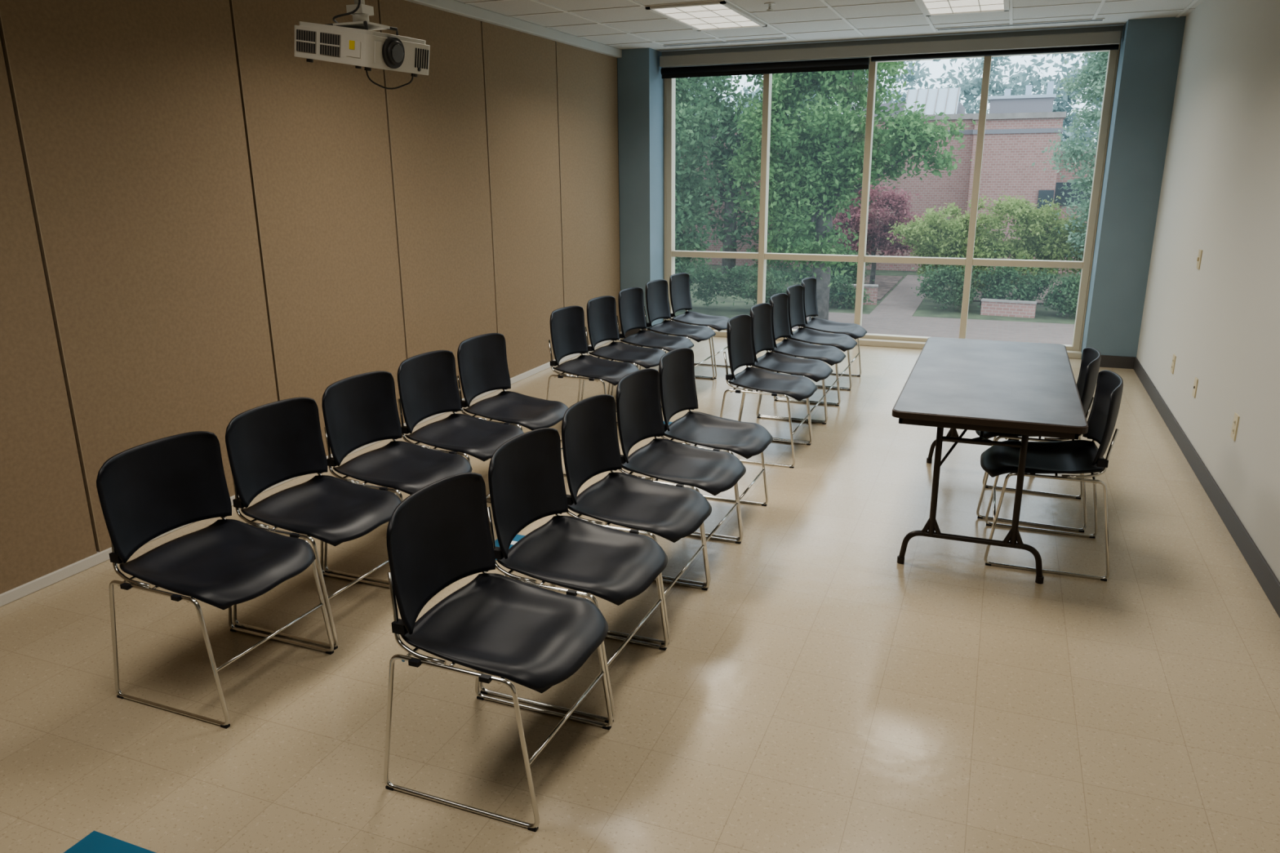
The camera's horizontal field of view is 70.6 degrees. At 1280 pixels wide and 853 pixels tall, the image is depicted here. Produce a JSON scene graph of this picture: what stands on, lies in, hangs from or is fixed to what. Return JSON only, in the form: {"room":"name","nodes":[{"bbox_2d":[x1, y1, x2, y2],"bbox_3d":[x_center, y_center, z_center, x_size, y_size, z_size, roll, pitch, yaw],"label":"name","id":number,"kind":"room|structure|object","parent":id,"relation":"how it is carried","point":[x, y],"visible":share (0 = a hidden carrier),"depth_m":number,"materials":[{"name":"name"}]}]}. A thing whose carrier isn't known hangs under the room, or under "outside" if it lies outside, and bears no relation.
{"room":"meeting room","nodes":[
{"label":"meeting room","id":0,"kind":"room"},
{"bbox_2d":[0,0,621,594],"bbox_3d":[-2.348,-0.893,4.281,0.151,2.840,12.370,6,17,21],"label":"wall","id":1,"kind":"structure","parent":0,"point":[205,223],"depth_m":4.72,"materials":[{"name":"brown"}]},
{"bbox_2d":[0,331,622,607],"bbox_3d":[-2.385,0.531,4.377,0.042,0.050,11.780,6,17,21],"label":"baseboard","id":2,"kind":"structure","parent":1,"relation":"attached to","point":[20,592],"depth_m":4.07,"materials":[{"name":"grey"}]},
{"bbox_2d":[405,0,622,57],"bbox_3d":[-2.389,-2.138,3.607,0.080,0.075,11.780,6,17,21],"label":"trim","id":3,"kind":"structure","parent":1,"relation":"attached to","point":[454,6],"depth_m":6.98,"materials":[{"name":"grey"}]},
{"bbox_2d":[293,0,430,88],"bbox_3d":[-1.050,-1.685,3.362,0.412,0.820,0.385,6,17,21],"label":"ceiling projector","id":4,"kind":"object","parent":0,"point":[355,42],"depth_m":3.30,"materials":[{"name":"white plastic"}]},
{"bbox_2d":[0,334,1279,852],"bbox_3d":[-0.032,0.787,3.724,5.170,0.120,12.520,6,17,21],"label":"floor","id":5,"kind":"structure","parent":0,"point":[824,692],"depth_m":3.09,"materials":[{"name":"tile"}]},
{"bbox_2d":[63,831,155,852],"bbox_3d":[-1.394,1.152,2.265,0.310,0.001,0.300,6,17,21],"label":"decal","id":6,"kind":"object","parent":5,"relation":"on","point":[95,842],"visible":1,"depth_m":2.40},
{"bbox_2d":[96,431,333,728],"bbox_3d":[-1.438,0.483,3.088,0.558,0.836,0.517,6,17,21],"label":"chair","id":7,"kind":"object","parent":5,"relation":"on","point":[146,491],"visible":1,"depth_m":3.07,"materials":[{"name":"plastic"}]},
{"bbox_2d":[225,397,401,649],"bbox_3d":[-1.249,0.346,3.561,0.558,0.836,0.517,6,17,21],"label":"chair","id":8,"kind":"object","parent":5,"relation":"on","point":[268,445],"visible":0.95,"depth_m":3.55,"materials":[{"name":"plastic"}]},
{"bbox_2d":[321,370,472,583],"bbox_3d":[-1.060,0.210,4.034,0.558,0.836,0.517,6,17,21],"label":"chair","id":9,"kind":"object","parent":5,"relation":"on","point":[360,410],"visible":0.88,"depth_m":4.05,"materials":[{"name":"plastic"}]},
{"bbox_2d":[396,350,524,502],"bbox_3d":[-0.871,0.073,4.507,0.558,0.836,0.517,6,17,21],"label":"chair","id":10,"kind":"object","parent":5,"relation":"on","point":[427,382],"visible":0.86,"depth_m":4.53,"materials":[{"name":"plastic"}]},
{"bbox_2d":[383,472,613,831],"bbox_3d":[-0.394,0.607,2.625,0.558,0.836,0.517,6,17,21],"label":"chair","id":11,"kind":"object","parent":5,"relation":"on","point":[536,638],"visible":1,"depth_m":2.60,"materials":[{"name":"plastic"}]},
{"bbox_2d":[494,534,524,559],"bbox_3d":[-0.570,0.576,4.256,0.310,0.002,0.300,6,17,21],"label":"decal","id":12,"kind":"object","parent":5,"relation":"on","point":[517,537],"visible":0.02,"depth_m":4.35,"materials":[{"name":"blue"}]},
{"bbox_2d":[456,333,568,499],"bbox_3d":[-0.682,-0.063,4.979,0.558,0.836,0.517,6,17,21],"label":"chair","id":13,"kind":"object","parent":5,"relation":"on","point":[482,364],"visible":0.89,"depth_m":5.00,"materials":[{"name":"plastic"}]},
{"bbox_2d":[479,427,668,723],"bbox_3d":[-0.203,0.471,3.097,0.558,0.836,0.517,6,17,21],"label":"chair","id":14,"kind":"object","parent":5,"relation":"on","point":[526,480],"visible":0.95,"depth_m":3.10,"materials":[{"name":"plastic"}]},
{"bbox_2d":[546,305,639,441],"bbox_3d":[-0.294,-0.350,5.972,0.558,0.836,0.517,6,17,21],"label":"chair","id":15,"kind":"object","parent":5,"relation":"on","point":[567,329],"visible":0.89,"depth_m":6.00,"materials":[{"name":"plastic"}]},
{"bbox_2d":[580,295,666,423],"bbox_3d":[-0.088,-0.485,6.438,0.558,0.836,0.517,6,17,21],"label":"chair","id":16,"kind":"object","parent":5,"relation":"on","point":[602,319],"visible":0.87,"depth_m":6.49,"materials":[{"name":"plastic"}]},
{"bbox_2d":[553,394,711,644],"bbox_3d":[-0.012,0.334,3.569,0.558,0.836,0.517,6,17,21],"label":"chair","id":17,"kind":"object","parent":5,"relation":"on","point":[589,437],"visible":0.88,"depth_m":3.58,"materials":[{"name":"plastic"}]},
{"bbox_2d":[610,287,693,402],"bbox_3d":[0.118,-0.620,6.905,0.558,0.836,0.517,6,17,21],"label":"chair","id":18,"kind":"object","parent":5,"relation":"on","point":[630,300],"visible":0.87,"depth_m":6.96,"materials":[{"name":"plastic"}]},
{"bbox_2d":[639,279,715,388],"bbox_3d":[0.323,-0.755,7.371,0.558,0.836,0.517,6,17,21],"label":"chair","id":19,"kind":"object","parent":5,"relation":"on","point":[656,291],"visible":0.88,"depth_m":7.43,"materials":[{"name":"plastic"}]},
{"bbox_2d":[609,368,746,586],"bbox_3d":[0.179,0.198,4.041,0.558,0.836,0.517,6,17,21],"label":"chair","id":20,"kind":"object","parent":5,"relation":"on","point":[638,403],"visible":0.94,"depth_m":4.07,"materials":[{"name":"plastic"}]},
{"bbox_2d":[668,272,729,378],"bbox_3d":[0.529,-0.890,7.837,0.558,0.836,0.517,6,17,21],"label":"chair","id":21,"kind":"object","parent":5,"relation":"on","point":[679,283],"visible":0.84,"depth_m":7.89,"materials":[{"name":"plastic"}]},
{"bbox_2d":[652,347,773,540],"bbox_3d":[0.370,0.061,4.513,0.558,0.836,0.517,6,17,21],"label":"chair","id":22,"kind":"object","parent":5,"relation":"on","point":[747,440],"visible":0.91,"depth_m":4.55,"materials":[{"name":"plastic"}]},
{"bbox_2d":[714,314,817,468],"bbox_3d":[0.798,-0.239,5.553,0.558,0.836,0.517,6,17,21],"label":"chair","id":23,"kind":"object","parent":5,"relation":"on","point":[739,330],"visible":0.97,"depth_m":5.58,"materials":[{"name":"plastic"}]},
{"bbox_2d":[739,302,832,444],"bbox_3d":[0.992,-0.375,6.023,0.558,0.836,0.517,6,17,21],"label":"chair","id":24,"kind":"object","parent":5,"relation":"on","point":[815,370],"visible":0.84,"depth_m":6.10,"materials":[{"name":"plastic"}]},
{"bbox_2d":[758,293,845,422],"bbox_3d":[1.187,-0.511,6.494,0.558,0.836,0.517,6,17,21],"label":"chair","id":25,"kind":"object","parent":5,"relation":"on","point":[831,355],"visible":0.87,"depth_m":6.57,"materials":[{"name":"plastic"}]},
{"bbox_2d":[775,284,857,404],"bbox_3d":[1.382,-0.647,6.964,0.558,0.836,0.517,6,17,21],"label":"chair","id":26,"kind":"object","parent":5,"relation":"on","point":[844,342],"visible":0.78,"depth_m":7.05,"materials":[{"name":"plastic"}]},
{"bbox_2d":[800,277,866,388],"bbox_3d":[1.576,-0.783,7.434,0.558,0.836,0.517,6,17,21],"label":"chair","id":27,"kind":"object","parent":5,"relation":"on","point":[855,331],"visible":0.8,"depth_m":7.53,"materials":[{"name":"plastic"}]},
{"bbox_2d":[892,337,1088,584],"bbox_3d":[1.736,0.088,4.555,0.746,0.740,1.830,6,17,21],"label":"folding table","id":28,"kind":"object","parent":5,"relation":"on","point":[1024,388],"visible":0.94,"depth_m":3.99,"materials":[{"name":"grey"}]},
{"bbox_2d":[975,346,1101,532],"bbox_3d":[2.011,0.020,4.611,0.558,0.836,0.517,6,17,23],"label":"chair","id":29,"kind":"object","parent":5,"relation":"on","point":[1091,358],"visible":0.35,"depth_m":4.44,"materials":[{"name":"plastic"}]},
{"bbox_2d":[980,369,1123,581],"bbox_3d":[1.837,0.171,4.087,0.558,0.836,0.517,5,17,20],"label":"chair","id":30,"kind":"object","parent":5,"relation":"on","point":[1072,456],"visible":0.94,"depth_m":4.04,"materials":[{"name":"plastic"}]},
{"bbox_2d":[455,0,1204,51],"bbox_3d":[-0.054,-2.049,2.914,5.170,0.100,12.520,6,17,21],"label":"ceiling","id":31,"kind":"structure","parent":0,"point":[510,7],"depth_m":7.11,"materials":[{"name":"tile"}]},
{"bbox_2d":[645,0,767,31],"bbox_3d":[0.535,-3.131,6.905,0.590,0.022,1.200,6,17,21],"label":"ceiling light troffer","id":32,"kind":"object","parent":31,"relation":"in","point":[713,15],"depth_m":6.83,"materials":[{"name":"white plastic"}]},
{"bbox_2d":[660,36,788,46],"bbox_3d":[0.770,-3.551,8.344,1.200,0.009,0.100,6,17,21],"label":"ceiling vent","id":33,"kind":"object","parent":31,"relation":"in","point":[782,37],"visible":1,"depth_m":8.32,"materials":[{"name":"white metal"}]},
{"bbox_2d":[764,2,775,10],"bbox_3d":[0.923,-2.986,6.428,0.080,0.044,0.080,6,17,21],"label":"sprinkler","id":34,"kind":"object","parent":31,"relation":"attached to","point":[769,4],"visible":1,"depth_m":6.42,"materials":[{"name":"white metal"}]},
{"bbox_2d":[464,0,1197,47],"bbox_3d":[-0.112,-1.939,2.723,4.820,0.006,11.780,6,17,21],"label":"grid","id":35,"kind":"object","parent":31,"relation":"attached to","point":[1011,2],"depth_m":7.00,"materials":[{"name":"white metal"}]},
{"bbox_2d":[916,0,1009,16],"bbox_3d":[2.235,-2.958,6.252,0.590,0.022,1.200,6,17,21],"label":"ceiling light troffer","id":36,"kind":"object","parent":31,"relation":"in","point":[930,7],"depth_m":6.53,"materials":[{"name":"white plastic"}]},
{"bbox_2d":[936,17,1104,30],"bbox_3d":[3.112,-3.312,7.444,1.280,0.009,0.100,6,17,21],"label":"ceiling vent","id":37,"kind":"object","parent":31,"relation":"in","point":[1095,19],"visible":1,"depth_m":7.41,"materials":[{"name":"white metal"}]},
{"bbox_2d":[687,51,1103,150],"bbox_3d":[20.165,-23.979,70.481,83.654,17.900,16.585,6,17,21],"label":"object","id":38,"kind":"object","parent":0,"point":[973,86],"visible":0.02,"depth_m":67.01,"materials":[{"name":"white"}]},
{"bbox_2d":[617,16,1186,359],"bbox_3d":[2.160,-2.175,8.643,4.870,2.840,0.590,6,17,21],"label":"wall","id":39,"kind":"structure","parent":0,"point":[1149,53],"depth_m":7.80,"materials":[{"name":"blue paint"}]},
{"bbox_2d":[622,328,1134,368],"bbox_3d":[2.059,-0.783,8.750,4.844,0.105,0.012,6,17,21],"label":"baseboard","id":40,"kind":"structure","parent":39,"relation":"attached to","point":[1106,361],"depth_m":7.93,"materials":[{"name":"grey rubber"}]},
{"bbox_2d":[659,30,1121,67],"bbox_3d":[2.107,-3.432,8.257,4.080,0.100,0.110,6,17,21],"label":"shade valance","id":41,"kind":"object","parent":39,"relation":"attached to","point":[1105,37],"visible":1,"depth_m":8.12,"materials":[{"name":"grey metal"}]},
{"bbox_2d":[664,42,1120,359],"bbox_3d":[2.174,-2.163,8.781,4.130,2.740,0.220,6,17,21],"label":"window","id":42,"kind":"structure","parent":39,"relation":"in","point":[868,340],"depth_m":8.76,"materials":[{"name":"beige metal"}]},
{"bbox_2d":[660,57,869,78],"bbox_3d":[1.159,-3.430,8.655,2.025,0.101,0.066,6,17,21],"label":"roller shade","id":43,"kind":"object","parent":42,"relation":"attached to","point":[850,64],"visible":1,"depth_m":8.62,"materials":[{"name":"black fabric"}]},
{"bbox_2d":[871,44,1119,61],"bbox_3d":[3.059,-3.269,7.915,2.025,0.040,0.040,6,17,21],"label":"roller shade","id":44,"kind":"object","parent":42,"relation":"attached to","point":[1102,47],"visible":1,"depth_m":7.88,"materials":[{"name":"black fabric"}]},
{"bbox_2d":[1136,0,1279,582],"bbox_3d":[2.317,-0.418,2.488,0.150,2.840,12.370,6,17,21],"label":"wall","id":45,"kind":"structure","parent":0,"point":[1220,194],"depth_m":5.06,"materials":[{"name":"grey paint"}]},
{"bbox_2d":[1170,354,1176,373],"bbox_3d":[3.659,-0.429,6.203,0.010,0.125,0.080,6,17,21],"label":"wall outlet","id":46,"kind":"object","parent":45,"relation":"attached to","point":[1174,357],"visible":1,"depth_m":6.18,"materials":[{"name":"beige plastic"}]},
{"bbox_2d":[1191,377,1198,397],"bbox_3d":[3.355,-0.237,5.466,0.012,0.115,0.070,6,17,21],"label":"data jack plate","id":47,"kind":"object","parent":45,"relation":"attached to","point":[1196,380],"visible":1,"depth_m":5.45,"materials":[{"name":"beige plastic"}]},
{"bbox_2d":[1195,248,1202,269],"bbox_3d":[3.533,-1.058,5.715,0.016,0.120,0.080,6,17,21],"label":"light switch","id":48,"kind":"object","parent":45,"relation":"attached to","point":[1200,252],"visible":1,"depth_m":5.70,"materials":[{"name":"beige plastic"}]},
{"bbox_2d":[1133,357,1279,617],"bbox_3d":[2.143,0.966,2.630,0.012,0.105,11.780,6,17,21],"label":"baseboard","id":49,"kind":"structure","parent":45,"relation":"attached to","point":[1265,576],"depth_m":4.60,"materials":[{"name":"grey rubber"}]},
{"bbox_2d":[1230,412,1239,440],"bbox_3d":[2.961,0.001,4.499,0.010,0.125,0.080,6,17,21],"label":"wall outlet","id":50,"kind":"object","parent":45,"relation":"attached to","point":[1236,419],"visible":1,"depth_m":4.48,"materials":[{"name":"beige plastic"}]},
{"label":"outside","id":51,"kind":"structure","parent":0,"visible":0},
{"bbox_2d":[675,263,1079,324],"bbox_3d":[11.447,-13.969,68.096,150.000,0.300,102.750,6,17,21],"label":"ground","id":52,"kind":"structure","parent":51,"point":[926,308],"depth_m":34.56,"materials":[{"name":"green plant"}]},
{"bbox_2d":[675,257,730,306],"bbox_3d":[1.759,-5.662,34.680,3.961,2.258,2.410,3,16,11],"label":"shrub","id":53,"kind":"object","parent":52,"relation":"on","point":[709,275],"visible":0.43,"depth_m":34.29,"materials":[{"name":"green plant"}]},
{"bbox_2d":[675,75,737,279],"bbox_3d":[-0.472,-9.351,30.435,8.184,11.713,6.636,8,18,26],"label":"oak tree","id":54,"kind":"object","parent":52,"relation":"on","point":[684,241],"visible":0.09,"depth_m":29.18,"materials":[{"name":"green plant"}]},
{"bbox_2d":[709,261,793,306],"bbox_3d":[4.261,-5.309,34.124,2.508,1.815,3.136,-14,21,-39],"label":"shrub","id":55,"kind":"object","parent":52,"relation":"on","point":[741,289],"visible":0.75,"depth_m":33.89,"materials":[{"name":"green plant"}]},
{"bbox_2d":[675,71,895,274],"bbox_3d":[3.248,-14.286,45.012,18.697,13.135,6.245,7,17,23],"label":"oak tree","id":56,"kind":"object","parent":52,"relation":"on","point":[730,232],"visible":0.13,"depth_m":44.16,"materials":[{"name":"green plant"}]},
{"bbox_2d":[766,220,835,287],"bbox_3d":[6.777,-7.239,38.341,3.550,3.038,2.599,5,17,18],"label":"shrub","id":57,"kind":"object","parent":52,"relation":"on","point":[792,272],"visible":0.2,"depth_m":38.58,"materials":[{"name":"green plant"}]},
{"bbox_2d":[829,271,873,309],"bbox_3d":[7.491,-5.263,34.757,2.994,1.440,2.044,6,17,21],"label":"shrub","id":58,"kind":"object","parent":52,"relation":"on","point":[842,294],"visible":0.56,"depth_m":34.44,"materials":[{"name":"green plant"}]},
{"bbox_2d":[831,284,878,305],"bbox_3d":[8.156,-5.225,35.665,2.374,0.760,0.380,3,16,11],"label":"brick planter","id":59,"kind":"object","parent":52,"relation":"on","point":[873,292],"visible":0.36,"depth_m":35.33,"materials":[{"name":"brick"}]},
{"bbox_2d":[832,183,924,284],"bbox_3d":[10.127,-8.483,39.770,5.726,4.751,2.841,6,17,21],"label":"tree","id":60,"kind":"object","parent":52,"relation":"on","point":[879,234],"visible":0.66,"depth_m":39.18,"materials":[{"name":"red plant"}]},
{"bbox_2d":[675,80,1095,278],"bbox_3d":[15.532,-14.061,50.837,38.100,9.300,14.500,6,17,21],"label":"brick building","id":61,"kind":"structure","parent":52,"relation":"on","point":[1019,127],"depth_m":44.21,"materials":[{"name":"brick"}]},
{"bbox_2d":[911,255,983,311],"bbox_3d":[11.530,-5.376,33.673,2.792,2.067,1.826,6,17,21],"label":"shrub","id":62,"kind":"object","parent":52,"relation":"on","point":[949,275],"visible":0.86,"depth_m":33.40,"materials":[{"name":"green plant"}]},
{"bbox_2d":[864,275,1070,305],"bbox_3d":[16.435,-5.687,38.323,15.900,0.060,8.500,6,17,21],"label":"planting bed","id":63,"kind":"object","parent":52,"relation":"on","point":[886,283],"visible":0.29,"depth_m":40.49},
{"bbox_2d":[830,245,874,284],"bbox_3d":[8.607,-6.622,38.126,2.500,2.057,2.312,6,17,21],"label":"shrub","id":64,"kind":"object","parent":63,"relation":"on","point":[846,266],"visible":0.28,"depth_m":37.66,"materials":[{"name":"green plant"}]},
{"bbox_2d":[944,218,1005,270],"bbox_3d":[13.655,-7.336,37.521,3.348,2.853,2.124,1,16,4],"label":"shrub","id":65,"kind":"object","parent":52,"relation":"on","point":[946,219],"visible":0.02,"depth_m":37.21,"materials":[{"name":"green plant"}]},
{"bbox_2d":[886,191,1087,304],"bbox_3d":[13.532,-6.779,34.549,8.143,4.295,3.698,6,17,21],"label":"bush","id":66,"kind":"object","parent":52,"relation":"on","point":[932,241],"visible":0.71,"depth_m":33.89,"materials":[{"name":"green plant"}]},
{"bbox_2d":[980,297,1037,318],"bbox_3d":[13.243,-4.256,32.496,1.851,0.560,0.380,8,18,27],"label":"brick planter","id":67,"kind":"object","parent":52,"relation":"on","point":[993,307],"visible":1,"depth_m":32.35,"materials":[{"name":"brick"}]},
{"bbox_2d":[973,250,1061,301],"bbox_3d":[13.743,-5.209,32.761,3.241,2.220,1.688,6,17,21],"label":"shrub","id":68,"kind":"object","parent":52,"relation":"on","point":[1032,288],"visible":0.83,"depth_m":32.66,"materials":[{"name":"green plant"}]},
{"bbox_2d":[1037,267,1080,317],"bbox_3d":[15.244,-4.749,31.925,2.219,1.810,1.824,6,17,21],"label":"shrub","id":69,"kind":"object","parent":52,"relation":"on","point":[1070,285],"visible":0.68,"depth_m":31.81,"materials":[{"name":"green plant"}]},
{"bbox_2d":[1031,51,1108,275],"bbox_3d":[17.582,-9.786,30.662,7.773,12.144,3.785,7,18,24],"label":"birch tree","id":70,"kind":"object","parent":52,"relation":"on","point":[1095,77],"visible":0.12,"depth_m":31.47,"materials":[{"name":"green plant"}]},
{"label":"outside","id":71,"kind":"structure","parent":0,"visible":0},
{"bbox_2d":[791,275,1074,351],"bbox_3d":[16.402,-3.970,32.392,21.400,0.020,22.000,6,17,21],"label":"paving","id":72,"kind":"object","parent":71,"point":[893,315],"visible":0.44,"depth_m":30.63,"materials":[{"name":"grey concrete"}]},
{"bbox_2d":[718,61,975,319],"bbox_3d":[6.138,-7.613,28.524,6.003,9.318,7.548,-9,18,-27],"label":"maple tree","id":73,"kind":"object","parent":72,"relation":"on","point":[829,152],"visible":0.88,"depth_m":27.90,"materials":[{"name":"green plant"}]}
]}

